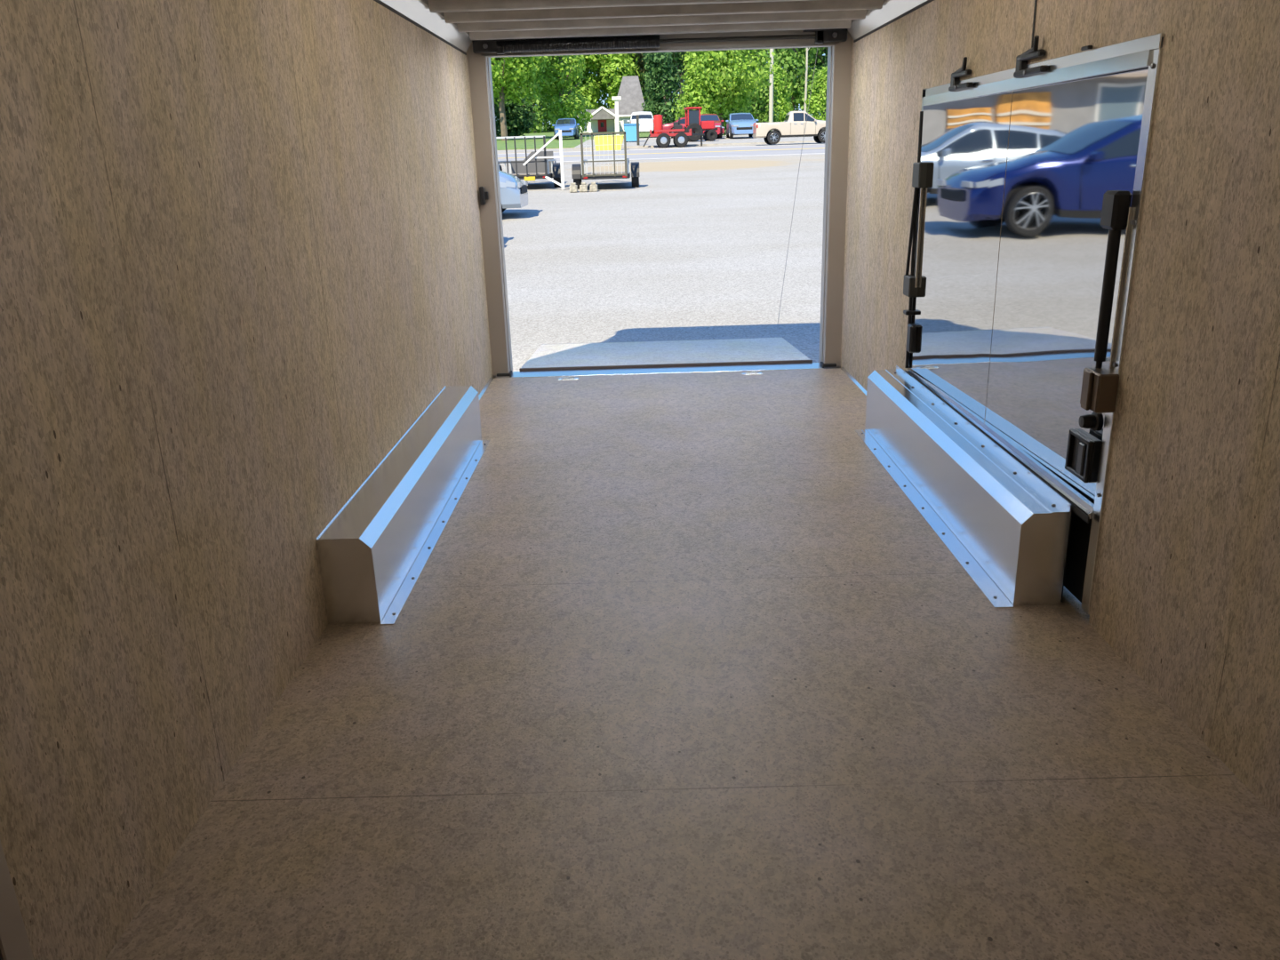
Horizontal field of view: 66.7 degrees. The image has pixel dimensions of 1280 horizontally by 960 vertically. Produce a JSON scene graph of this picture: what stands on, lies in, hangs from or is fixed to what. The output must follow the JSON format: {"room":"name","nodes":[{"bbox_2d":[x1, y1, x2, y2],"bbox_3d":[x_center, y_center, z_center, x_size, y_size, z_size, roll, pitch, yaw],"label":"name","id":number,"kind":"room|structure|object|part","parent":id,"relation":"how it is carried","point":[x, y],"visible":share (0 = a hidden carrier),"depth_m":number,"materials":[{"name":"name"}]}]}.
{"room":"cargo space","nodes":[
{"label":"cargo space","id":0,"kind":"room"},
{"bbox_2d":[0,0,494,959],"bbox_3d":[-1.086,-0.529,2.720,0.050,2.380,8.100,-2,18,0],"label":"wall","id":1,"kind":"structure","parent":0,"point":[242,255],"depth_m":2.23,"materials":[{"name":"brown wood"}]},
{"bbox_2d":[0,840,33,959],"bbox_3d":[-1.049,0.171,1.003,0.012,1.930,0.810,-2,18,0],"label":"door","id":2,"kind":"structure","parent":1,"relation":"in","point":[14,943],"depth_m":1.58,"materials":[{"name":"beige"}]},
{"bbox_2d":[373,0,471,55],"bbox_3d":[-1.062,-1.483,2.330,0.058,0.127,7.960,-2,18,0],"label":"trim","id":3,"kind":"structure","parent":1,"relation":"attached to","point":[416,12],"depth_m":4.95,"materials":[{"name":"white metal"}]},
{"bbox_2d":[479,186,488,205],"bbox_3d":[-1.029,-1.876,6.425,0.052,0.115,0.050,-2,18,0],"label":"door stop","id":4,"kind":"object","parent":1,"relation":"attached to","point":[484,196],"visible":1,"depth_m":6.41,"materials":[{"name":"black plastic"}]},
{"bbox_2d":[478,376,493,399],"bbox_3d":[-1.026,-0.466,6.028,0.014,0.014,1.540,-2,18,0],"label":"baseboard","id":5,"kind":"structure","parent":1,"relation":"attached to","point":[483,391],"depth_m":6.46,"materials":[{"name":"silver metal"}]},
{"bbox_2d":[467,29,852,378],"bbox_3d":[0.154,-1.774,6.547,2.560,2.500,0.235,-2,18,0],"label":"door frame","id":6,"kind":"structure","parent":1,"relation":"in","point":[839,53],"depth_m":6.47,"materials":[{"name":"beige metal"}]},
{"bbox_3d":[-1.036,-1.798,6.572,0.182,2.200,0.170,-2,18,0],"label":"post","id":7,"kind":"part","parent":6,"relation":"part of","materials":[{"name":"beige"}]},
{"bbox_2d":[472,28,847,54],"bbox_3d":[0.123,-2.752,6.094,2.340,0.093,0.094,-2,18,0],"label":"spring","id":8,"kind":"object","parent":6,"relation":"attached to","point":[500,46],"visible":0.96,"depth_m":6.08,"materials":[{"name":"black metal"}]},
{"bbox_2d":[776,43,818,333],"bbox_3d":[1.145,-2.005,7.228,0.006,2.112,1.622,-2,18,0],"label":"cable","id":9,"kind":"object","parent":8,"relation":"attached to","point":[818,44],"visible":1,"depth_m":7.02,"materials":[{"name":"silver metal"}]},
{"bbox_3d":[0.188,-0.679,6.890,2.440,0.203,0.195,-2,18,0],"label":"sill","id":10,"kind":"part","parent":6,"relation":"part of","materials":[{"name":"silver metal"}]},
{"bbox_3d":[1.341,-1.866,6.553,0.182,2.200,0.170,-2,18,0],"label":"post","id":11,"kind":"part","parent":6,"relation":"part of","materials":[{"name":"beige metal"}]},
{"bbox_2d":[427,0,883,39],"bbox_3d":[0.125,-1.658,2.369,2.580,0.228,8.260,-2,18,0],"label":"ceiling","id":12,"kind":"structure","parent":0,"point":[484,20],"depth_m":5.17,"materials":[{"name":"grey"}]},
{"bbox_2d":[105,368,1279,959],"bbox_3d":[0.192,0.535,2.999,2.440,0.050,7.955,-2,18,0],"label":"floor","id":13,"kind":"structure","parent":0,"point":[680,668],"depth_m":2.45,"materials":[{"name":"brown wood"}]},
{"bbox_2d":[315,385,490,624],"bbox_3d":[-0.923,-0.015,4.191,0.222,0.306,2.202,-2,18,0],"label":"box","id":14,"kind":"object","parent":13,"relation":"on","point":[372,553],"visible":1,"depth_m":3.60,"materials":[{"name":"silver metal"}]},
{"bbox_2d":[558,376,578,380],"bbox_3d":[-0.489,-0.695,6.670,0.140,0.014,0.050,-2,18,0],"label":"plate","id":15,"kind":"object","parent":13,"relation":"on","point":[563,378],"visible":1,"depth_m":6.65,"materials":[{"name":"silver metal"}]},
{"bbox_2d":[741,371,762,375],"bbox_3d":[0.765,-0.731,6.660,0.140,0.014,0.050,-2,18,0],"label":"plate","id":16,"kind":"object","parent":13,"relation":"on","point":[746,372],"visible":1,"depth_m":6.64,"materials":[{"name":"silver metal"}]},
{"bbox_2d":[854,364,1071,607],"bbox_3d":[1.267,-0.096,4.168,0.231,0.348,2.202,-2,18,0],"label":"cover","id":17,"kind":"object","parent":13,"relation":"on","point":[1007,529],"visible":1,"depth_m":3.62,"materials":[{"name":"silver metal"}]},
{"bbox_2d":[839,0,1279,820],"bbox_3d":[1.403,-0.600,2.700,0.050,2.380,8.100,-2,18,0],"label":"wall","id":18,"kind":"structure","parent":0,"point":[1187,587],"depth_m":2.49,"materials":[{"name":"brown wood"}]},
{"bbox_2d":[840,367,866,395],"bbox_3d":[1.399,-0.535,6.009,0.014,0.014,1.540,-2,18,0],"label":"baseboard","id":19,"kind":"structure","parent":18,"relation":"attached to","point":[844,371],"depth_m":6.34,"materials":[{"name":"silver metal"}]},
{"bbox_2d":[847,0,934,42],"bbox_3d":[1.319,-1.550,2.311,0.058,0.127,7.960,-2,18,0],"label":"trim","id":20,"kind":"structure","parent":18,"relation":"attached to","point":[892,11],"depth_m":5.29,"materials":[{"name":"white metal"}]},
{"bbox_2d":[1031,0,1036,47],"bbox_3d":[1.348,-1.641,3.317,0.007,0.340,0.023,-2,18,0],"label":"wire","id":21,"kind":"object","parent":18,"relation":"attached to","point":[1035,7],"visible":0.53,"depth_m":3.33,"materials":[{"name":"black plastic"}]},
{"bbox_2d":[904,32,1164,615],"bbox_3d":[1.388,-0.707,3.848,0.107,1.700,2.230,-2,18,0],"label":"door","id":22,"kind":"structure","parent":18,"relation":"in","point":[1005,308],"depth_m":3.42,"materials":[{"name":"clear glass"}]},
{"bbox_2d":[903,111,927,367],"bbox_3d":[1.353,-1.157,4.797,0.053,1.240,0.150,-2,18,0],"label":"lock","id":23,"kind":"object","parent":22,"relation":"attached to","point":[910,282],"visible":1,"depth_m":4.80,"materials":[{"name":"grey metal"}]},
{"bbox_3d":[1.340,-1.231,4.798,0.015,0.501,0.057,-8,19,-18],"label":"rod","id":24,"kind":"part","parent":23,"relation":"part of","materials":[{"name":"black plastic"}]},
{"bbox_3d":[1.363,-1.024,4.872,0.018,0.940,0.017,-2,18,0],"label":"rod","id":25,"kind":"part","parent":23,"relation":"part of","materials":[{"name":"black plastic"}]},
{"bbox_3d":[1.359,-1.200,4.735,0.016,0.520,0.015,-2,18,0],"label":"guide rod","id":26,"kind":"part","parent":23,"relation":"part of","materials":[{"name":"silver metal"}]},
{"bbox_3d":[1.353,-1.622,4.705,0.016,0.300,0.015,-2,18,0],"label":"rod","id":27,"kind":"part","parent":23,"relation":"part of","materials":[{"name":"black plastic"}]},
{"bbox_3d":[1.385,-1.000,4.306,0.016,1.300,1.121,-2,18,0],"label":"hatch panel","id":28,"kind":"part","parent":22,"relation":"part of","materials":[{"name":"clear glass"}]},
{"bbox_2d":[948,56,973,91],"bbox_3d":[1.332,-1.685,4.043,0.052,0.124,0.262,-2,18,0],"label":"clamp","id":29,"kind":"object","parent":22,"relation":"attached to","point":[956,76],"visible":1,"depth_m":4.04,"materials":[{"name":"black metal"}]},
{"bbox_3d":[1.335,-1.718,4.044,0.021,0.061,0.147,-1,18,3],"label":"lever","id":30,"kind":"part","parent":29,"relation":"part of","materials":[{"name":"black plastic"}]},
{"bbox_3d":[1.394,-0.230,4.003,0.034,0.034,2.120,-2,18,0],"label":"hatch sill","id":31,"kind":"part","parent":22,"relation":"part of","materials":[{"name":"silver metal"}]},
{"bbox_2d":[1013,35,1048,78],"bbox_3d":[1.333,-1.445,3.322,0.052,0.122,0.262,-2,18,0],"label":"clamp","id":32,"kind":"object","parent":22,"relation":"attached to","point":[1021,60],"visible":1,"depth_m":3.32,"materials":[{"name":"black metal"}]},
{"bbox_3d":[1.336,-1.480,3.328,0.021,0.060,0.137,-1,18,3],"label":"lever","id":33,"kind":"part","parent":32,"relation":"part of","materials":[{"name":"black plastic"}]},
{"bbox_3d":[1.404,-0.657,3.268,0.016,1.300,1.062,-2,18,0],"label":"hatch panel","id":34,"kind":"part","parent":22,"relation":"part of","materials":[{"name":"clear glass"}]},
{"bbox_2d":[1064,428,1102,483],"bbox_3d":[1.383,-0.077,3.037,0.042,0.135,0.150,-2,18,0],"label":"paddle latch","id":35,"kind":"object","parent":22,"relation":"attached to","point":[1084,449],"visible":0.99,"depth_m":3.00,"materials":[{"name":"black plastic"}]},
{"bbox_2d":[1080,45,1093,50],"bbox_3d":[1.342,-1.297,2.922,0.016,0.012,0.050,-2,18,0],"label":"clamp","id":36,"kind":"object","parent":22,"relation":"attached to","point":[1087,47],"visible":1,"depth_m":2.91,"materials":[{"name":"black plastic"}]},
{"bbox_3d":[1.370,-0.179,2.965,0.056,0.059,0.060,-2,18,0],"label":"lock knob","id":37,"kind":"part","parent":22,"relation":"part of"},
{"bbox_2d":[1080,190,1133,413],"bbox_3d":[1.344,-0.511,2.810,0.073,0.620,0.142,-2,18,0],"label":"gas strut","id":38,"kind":"object","parent":22,"relation":"attached to","point":[1100,386],"visible":1,"depth_m":2.81,"materials":[{"name":"black metal"}]},
{"bbox_3d":[1.361,-0.335,2.889,0.018,0.040,0.017,-2,18,0],"label":"rod","id":39,"kind":"part","parent":38,"relation":"part of","materials":[{"name":"black plastic"}]},
{"bbox_3d":[1.370,-0.539,2.773,0.014,0.460,0.013,-2,18,0],"label":"guide rod","id":40,"kind":"part","parent":38,"relation":"part of","materials":[{"name":"silver metal"}]},
{"label":"outside","id":41,"kind":"structure","parent":0,"visible":0},
{"bbox_2d":[572,135,815,149],"bbox_3d":[28.016,-23.691,66.198,64.000,1.160,19.500,-2,18,0],"label":"gravel lot","id":42,"kind":"structure","parent":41,"point":[737,140],"depth_m":60.54,"materials":[{"name":"grey gravel"}]},
{"bbox_2d":[623,123,639,142],"bbox_3d":[-0.544,-23.525,65.957,1.120,1.160,1.100,-2,18,0],"label":"recycling bin","id":43,"kind":"object","parent":42,"relation":"on","point":[630,129],"visible":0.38,"depth_m":65.45,"materials":[{"name":"blue plastic"}]},
{"bbox_3d":[-0.559,-24.020,65.782,1.120,0.110,1.080,-2,18,0],"label":"lid","id":44,"kind":"part","parent":43,"relation":"part of","materials":[{"name":"blue plastic"}]},
{"bbox_2d":[635,114,639,145],"bbox_3d":[-0.130,-20.938,58.377,0.180,1.800,0.180,-2,18,0],"label":"sign post","id":45,"kind":"object","parent":42,"relation":"on","point":[637,116],"visible":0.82,"depth_m":58.29,"materials":[{"name":"grey metal"}]},
{"bbox_2d":[662,117,724,137],"bbox_3d":[3.893,-26.122,72.045,4.620,1.466,2.159,-2,18,0],"label":"car","id":46,"kind":"object","parent":42,"relation":"on","point":[666,126],"visible":0.13,"depth_m":71.26,"materials":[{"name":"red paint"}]},
{"bbox_2d":[682,106,717,141],"bbox_3d":[3.820,-22.767,62.317,2.040,2.046,1.380,-4,19,-8],"label":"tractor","id":47,"kind":"object","parent":42,"relation":"on","point":[692,117],"visible":0.84,"depth_m":61.88,"materials":[{"name":"red metal"}]},
{"bbox_3d":[3.373,-23.136,62.125,0.680,0.850,0.740,-4,19,-8],"label":"cab glass","id":48,"kind":"part","parent":47,"relation":"part of","materials":[{"name":"grey glass"}]},
{"bbox_2d":[686,120,714,132],"bbox_3d":[3.878,-22.639,62.368,1.750,0.625,0.700,-4,19,-8],"label":"hood","id":49,"kind":"object","parent":47,"relation":"attached to","point":[708,125],"depth_m":62.11,"materials":[{"name":"red metal"}]},
{"bbox_2d":[700,113,724,137],"bbox_3d":[4.691,-24.633,67.747,2.220,1.668,4.500,-2,18,0],"label":"car","id":50,"kind":"object","parent":42,"relation":"on","point":[718,129],"visible":0.41,"depth_m":66.96,"materials":[{"name":"red paint"}]},
{"bbox_2d":[725,112,758,137],"bbox_3d":[6.943,-24.344,66.792,2.220,1.668,4.500,-2,18,0],"label":"car","id":51,"kind":"object","parent":42,"relation":"on","point":[738,124],"visible":0.9,"depth_m":65.45,"materials":[{"name":"blue paint"}]},
{"bbox_2d":[736,127,752,129],"bbox_3d":[6.954,-23.393,64.763,1.058,0.160,0.050,-2,18,0],"label":"grille","id":52,"kind":"object","parent":51,"relation":"attached to","point":[738,128],"depth_m":64.74,"materials":[{"name":"black plastic"}]},
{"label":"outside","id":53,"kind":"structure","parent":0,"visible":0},
{"bbox_2d":[496,142,1081,603],"bbox_3d":[-0.023,-29.825,84.929,320.000,12.300,300.000,-2,18,0],"label":"ground","id":54,"kind":"structure","parent":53,"point":[698,250],"depth_m":13.83,"materials":[{"name":"grey asphalt"}]},
{"bbox_2d":[498,170,527,212],"bbox_3d":[-4.495,-6.024,19.593,4.320,1.495,2.118,-2,18,0],"label":"hatchback","id":55,"kind":"object","parent":54,"relation":"on","point":[514,191],"visible":0.06,"depth_m":18.99,"materials":[{"name":"silver metal"}]},
{"bbox_2d":[520,184,527,194],"bbox_3d":[-2.354,-5.869,19.648,0.050,0.160,1.000,-2,18,0],"label":"grille","id":56,"kind":"object","parent":55,"relation":"attached to","point":[524,188],"depth_m":19.55,"materials":[{"name":"black plastic"}]},
{"bbox_2d":[496,129,564,189],"bbox_3d":[-3.113,-9.215,28.103,2.090,1.520,4.078,-2,18,0],"label":"trailer","id":57,"kind":"object","parent":54,"relation":"on","point":[539,164],"visible":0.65,"depth_m":26.57,"materials":[{"name":"white metal"}]},
{"bbox_3d":[-3.852,-8.897,27.808,0.044,0.425,2.600,-2,18,0],"label":"rail","id":58,"kind":"part","parent":57,"relation":"part of","materials":[{"name":"grey metal"}]},
{"bbox_3d":[-3.238,-8.757,26.417,1.396,1.040,0.050,-2,18,0],"label":"gate frame","id":59,"kind":"part","parent":57,"relation":"part of","materials":[{"name":"grey metal"}]},
{"bbox_3d":[-2.512,-8.935,27.797,0.044,0.425,2.600,-2,18,0],"label":"rail","id":60,"kind":"part","parent":57,"relation":"part of","materials":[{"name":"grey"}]},
{"bbox_2d":[569,182,577,192],"bbox_3d":[-1.734,-7.643,25.435,0.200,0.240,0.260,-2,18,0],"label":"wood block","id":61,"kind":"object","parent":54,"relation":"on","point":[573,188],"visible":1,"depth_m":25.33,"materials":[{"name":"beige wood"}]},
{"bbox_2d":[579,182,587,191],"bbox_3d":[-1.474,-7.670,25.489,0.200,0.240,0.260,-2,18,0],"label":"wood block","id":62,"kind":"object","parent":54,"relation":"on","point":[583,188],"visible":1,"depth_m":25.38,"materials":[{"name":"beige wood"}]},
{"bbox_2d":[589,182,598,191],"bbox_3d":[-1.214,-7.696,25.544,0.200,0.240,0.260,-2,18,0],"label":"wood block","id":63,"kind":"object","parent":54,"relation":"on","point":[593,187],"visible":1,"depth_m":25.44,"materials":[{"name":"beige wood"}]},
{"bbox_2d":[571,131,639,189],"bbox_3d":[-0.935,-8.966,27.382,1.820,1.445,3.807,-2,18,0],"label":"trailer","id":64,"kind":"object","parent":54,"relation":"on","point":[578,170],"visible":0.94,"depth_m":25.72,"materials":[{"name":"grey metal"}]},
{"bbox_3d":[-1.540,-8.645,26.947,0.044,0.425,2.600,-2,18,0],"label":"rail","id":65,"kind":"part","parent":64,"relation":"part of","materials":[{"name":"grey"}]},
{"bbox_3d":[-0.948,-8.526,25.549,1.196,1.085,0.050,-2,18,0],"label":"gate frame","id":66,"kind":"part","parent":64,"relation":"part of","materials":[{"name":"grey metal"}]},
{"bbox_3d":[-0.938,-9.244,28.092,1.200,0.045,0.050,-2,18,0],"label":"rail","id":67,"kind":"part","parent":64,"relation":"part of","materials":[{"name":"grey metal"}]},
{"bbox_3d":[-0.321,-8.679,26.937,0.044,0.425,2.600,-2,18,0],"label":"rail","id":68,"kind":"part","parent":64,"relation":"part of","materials":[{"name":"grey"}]},
{"bbox_2d":[593,135,623,150],"bbox_3d":[-1.713,-18.851,54.431,1.680,0.770,1.060,-2,18,0],"label":"waste bin","id":69,"kind":"object","parent":54,"relation":"on","point":[603,144],"visible":0.87,"depth_m":53.96,"materials":[{"name":"yellow plastic"}]},
{"bbox_3d":[-1.713,-19.188,54.319,1.660,0.060,1.060,-2,18,0],"label":"lid","id":70,"kind":"part","parent":69,"relation":"part of","materials":[{"name":"yellow plastic"}]},
{"bbox_2d":[519,336,812,371],"bbox_3d":[0.186,-0.995,7.726,2.100,0.160,1.587,-2,18,0],"label":"door","id":71,"kind":"structure","parent":54,"relation":"on","point":[749,350],"depth_m":7.51,"materials":[{"name":"grey metal"}]},
{"bbox_2d":[642,128,704,147],"bbox_3d":[1.941,-19.669,56.061,3.565,1.000,1.960,-2,18,0],"label":"trailer","id":72,"kind":"object","parent":54,"relation":"on","point":[680,140],"visible":0.99,"depth_m":55.21,"materials":[{"name":"red metal"}]},
{"bbox_2d":[653,114,663,133],"bbox_3d":[1.036,-20.299,55.535,0.520,1.000,0.520,-2,18,0],"label":"drum","id":73,"kind":"object","parent":72,"relation":"on","point":[657,118],"visible":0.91,"depth_m":55.33,"materials":[{"name":"red metal"}]},
{"bbox_3d":[1.754,-19.955,55.956,2.350,0.380,1.620,-2,18,0],"label":"frame","id":74,"kind":"part","parent":72,"relation":"part of","materials":[{"name":"red metal"}]},
{"bbox_2d":[672,117,682,133],"bbox_3d":[2.167,-20.350,55.836,0.500,0.850,0.500,-2,18,0],"label":"engine","id":75,"kind":"object","parent":72,"relation":"on","point":[676,124],"visible":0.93,"depth_m":55.66,"materials":[{"name":"grey metal"}]},
{"bbox_2d":[752,111,825,144],"bbox_3d":[8.658,-19.430,53.622,4.682,1.714,2.075,-2,18,0],"label":"pickup truck","id":76,"kind":"object","parent":54,"relation":"on","point":[794,124],"visible":0.84,"depth_m":52.87,"materials":[{"name":"beige paint"}]},
{"bbox_3d":[8.685,-18.745,52.977,1.948,0.097,0.087,-2,18,0],"label":"rocker panel","id":77,"kind":"part","parent":76,"relation":"part of","materials":[{"name":"black"}]},
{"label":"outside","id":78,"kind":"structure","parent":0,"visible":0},
{"bbox_2d":[496,122,726,150],"bbox_3d":[-0.185,-51.724,142.987,320.000,7.390,176.000,-2,18,0],"label":"lawn","id":79,"kind":"structure","parent":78,"point":[567,141],"depth_m":76.36,"materials":[{"name":"green plant"}]},
{"bbox_2d":[494,83,536,136],"bbox_3d":[-12.566,-35.137,92.887,5.663,7.138,5.249,-2,18,0],"label":"broadleaf tree","id":80,"kind":"object","parent":79,"relation":"on","point":[517,117],"visible":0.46,"depth_m":91.97,"materials":[{"name":"green plant"}]},
{"bbox_2d":[490,56,551,140],"bbox_3d":[-11.776,-34.712,81.911,9.859,13.006,9.356,-2,18,0],"label":"broadleaf tree","id":81,"kind":"object","parent":79,"relation":"on","point":[506,71],"visible":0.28,"depth_m":80.73,"materials":[{"name":"green plant"}]},
{"bbox_3d":[-12.028,-34.561,81.478,8.079,13.006,10.030,-13,22,-31],"label":"crown","id":82,"kind":"part","parent":81,"relation":"part of","materials":[{"name":"green plant"}]},
{"bbox_2d":[515,63,555,133],"bbox_3d":[-13.492,-50.481,117.479,9.864,19.184,13.977,-2,18,0],"label":"broadleaf tree","id":83,"kind":"object","parent":79,"relation":"on","point":[542,116],"visible":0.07,"depth_m":116.37,"materials":[{"name":"green plant"}]},
{"bbox_2d":[535,55,592,133],"bbox_3d":[-7.271,-36.132,86.973,5.924,11.098,6.313,-2,18,0],"label":"broadleaf tree","id":84,"kind":"object","parent":79,"relation":"on","point":[554,75],"visible":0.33,"depth_m":86.12,"materials":[{"name":"green plant"}]},
{"bbox_2d":[552,118,579,139],"bbox_3d":[-6.037,-28.887,80.016,2.220,1.668,4.500,-2,18,0],"label":"car","id":85,"kind":"object","parent":79,"relation":"on","point":[569,127],"visible":0.91,"depth_m":78.64,"materials":[{"name":"blue metal"}]},
{"bbox_2d":[538,56,607,130],"bbox_3d":[-9.127,-56.404,130.811,10.924,22.500,13.373,-2,18,0],"label":"broadleaf tree","id":86,"kind":"object","parent":79,"relation":"on","point":[599,56],"visible":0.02,"depth_m":132.40,"materials":[{"name":"green plant"}]},
{"bbox_2d":[549,55,601,130],"bbox_3d":[-8.167,-48.966,116.444,7.006,14.446,8.185,-2,18,0],"label":"broadleaf tree","id":87,"kind":"object","parent":79,"relation":"on","point":[590,93],"visible":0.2,"depth_m":116.46,"materials":[{"name":"green plant"}]},
{"bbox_2d":[573,53,646,109],"bbox_3d":[-4.556,-51.234,117.867,10.955,17.418,10.850,-2,18,0],"label":"broadleaf tree","id":88,"kind":"object","parent":79,"relation":"on","point":[611,77],"visible":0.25,"depth_m":116.09,"materials":[{"name":"green plant"}]},
{"bbox_2d":[576,75,644,132],"bbox_3d":[-3.128,-41.735,109.536,7.880,6.850,8.380,-2,18,0],"label":"house","id":89,"kind":"structure","parent":79,"relation":"on","point":[603,120],"depth_m":107.84,"materials":[{"name":"white"}]},
{"bbox_3d":[-4.066,-38.987,106.232,3.622,3.372,0.380,-2,18,0],"label":"porch trim","id":90,"kind":"part","parent":89,"relation":"part of","materials":[{"name":"white wood"}]},
{"bbox_3d":[-4.176,-38.988,108.186,0.950,1.950,0.070,-2,18,0],"label":"door","id":91,"kind":"part","parent":89,"relation":"part of","materials":[{"name":"red wood"}]},
{"bbox_2d":[611,96,621,135],"bbox_3d":[-2.139,-33.802,90.982,0.840,3.800,0.560,-2,18,0],"label":"lamp post","id":92,"kind":"object","parent":79,"relation":"on","point":[616,99],"visible":0.82,"depth_m":90.61,"materials":[{"name":"white metal"}]},
{"bbox_2d":[627,112,654,133],"bbox_3d":[0.164,-28.125,77.075,2.358,1.948,5.320,-2,18,0],"label":"pickup truck","id":93,"kind":"object","parent":79,"relation":"on","point":[645,118],"visible":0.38,"depth_m":74.70,"materials":[{"name":"white paint"}]},
{"bbox_2d":[616,53,678,120],"bbox_3d":[0.902,-53.100,123.410,9.339,16.665,10.425,-2,18,0],"label":"broadleaf tree","id":94,"kind":"object","parent":79,"relation":"on","point":[640,62],"visible":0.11,"depth_m":120.92,"materials":[{"name":"green plant"}]},
{"bbox_2d":[640,52,687,124],"bbox_3d":[2.679,-40.344,100.732,5.310,8.714,5.734,-2,18,0],"label":"broadleaf tree","id":95,"kind":"object","parent":79,"relation":"on","point":[658,64],"visible":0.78,"depth_m":99.73,"materials":[{"name":"green plant"}]},
{"bbox_2d":[639,51,694,106],"bbox_3d":[3.890,-49.742,115.099,9.314,16.073,11.790,-2,18,0],"label":"broadleaf tree","id":96,"kind":"object","parent":79,"relation":"on","point":[678,63],"visible":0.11,"depth_m":115.78,"materials":[{"name":"green plant"}]},
{"bbox_2d":[671,48,777,135],"bbox_3d":[6.551,-32.285,77.848,8.331,9.531,10.406,-2,18,0],"label":"broadleaf tree","id":97,"kind":"object","parent":79,"relation":"on","point":[720,92],"visible":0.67,"depth_m":75.94,"materials":[{"name":"green plant"}]},
{"bbox_2d":[688,48,774,119],"bbox_3d":[10.782,-48.968,112.219,10.986,17.094,10.941,-2,18,0],"label":"broadleaf tree","id":98,"kind":"object","parent":79,"relation":"on","point":[758,51],"visible":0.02,"depth_m":110.75,"materials":[{"name":"green plant"}]},
{"bbox_2d":[737,72,780,122],"bbox_3d":[11.040,-35.398,92.034,4.450,6.134,4.974,-2,18,0],"label":"broadleaf tree","id":99,"kind":"object","parent":79,"relation":"on","point":[760,111],"visible":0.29,"depth_m":90.94,"materials":[{"name":"green plant"}]},
{"bbox_2d":[768,48,773,122],"bbox_3d":[11.931,-39.546,88.044,2.200,16.000,0.380,-2,18,0],"label":"utility pole","id":100,"kind":"object","parent":79,"relation":"on","point":[771,88],"visible":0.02,"depth_m":89.31,"materials":[{"name":"grey wood"}]},
{"bbox_2d":[765,60,792,121],"bbox_3d":[12.903,-38.604,99.026,5.932,7.520,6.272,-2,18,0],"label":"broadleaf tree","id":101,"kind":"object","parent":79,"relation":"on","point":[784,108],"visible":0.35,"depth_m":97.49,"materials":[{"name":"green plant"}]},
{"bbox_2d":[757,48,809,108],"bbox_3d":[16.586,-59.428,133.596,14.170,20.542,12.131,-2,18,0],"label":"broadleaf tree","id":102,"kind":"object","parent":79,"relation":"on","point":[775,49],"visible":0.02,"depth_m":132.35,"materials":[{"name":"green plant"}]},
{"bbox_2d":[767,47,824,113],"bbox_3d":[17.139,-47.475,108.933,8.845,15.428,9.135,-2,18,0],"label":"broadleaf tree","id":103,"kind":"object","parent":79,"relation":"on","point":[792,60],"visible":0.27,"depth_m":107.57,"materials":[{"name":"green plant"}]},
{"bbox_2d":[803,48,809,111],"bbox_3d":[16.544,-41.882,95.702,1.098,14.303,1.247,-2,18,0],"label":"pole","id":104,"kind":"object","parent":79,"relation":"on","point":[807,49],"visible":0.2,"depth_m":96.35,"materials":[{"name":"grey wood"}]},
{"bbox_2d":[795,48,827,114],"bbox_3d":[23.634,-58.947,133.116,11.507,19.850,11.189,-2,18,0],"label":"broadleaf tree","id":105,"kind":"object","parent":79,"relation":"on","point":[819,60],"visible":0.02,"depth_m":131.58,"materials":[{"name":"green plant"}]},
{"bbox_2d":[800,47,827,119],"bbox_3d":[22.215,-50.152,113.440,9.791,17.935,8.370,-2,18,0],"label":"broadleaf tree","id":106,"kind":"object","parent":79,"relation":"on","point":[820,57],"visible":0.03,"depth_m":114.18,"materials":[{"name":"green plant"}]},
{"bbox_2d":[804,65,827,120],"bbox_3d":[16.039,-33.498,85.835,3.060,5.599,3.534,-2,18,0],"label":"broadleaf tree","id":107,"kind":"object","parent":79,"relation":"on","point":[819,91],"visible":0.62,"depth_m":85.14,"materials":[{"name":"green plant"}]},
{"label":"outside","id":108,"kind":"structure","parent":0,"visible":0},
{"bbox_2d":[497,144,824,165],"bbox_3d":[0.082,-15.726,47.463,320.000,0.850,13.000,-2,18,0],"label":"road","id":109,"kind":"structure","parent":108,"point":[808,149],"depth_m":46.60,"materials":[{"name":"grey asphalt"}]}
]}

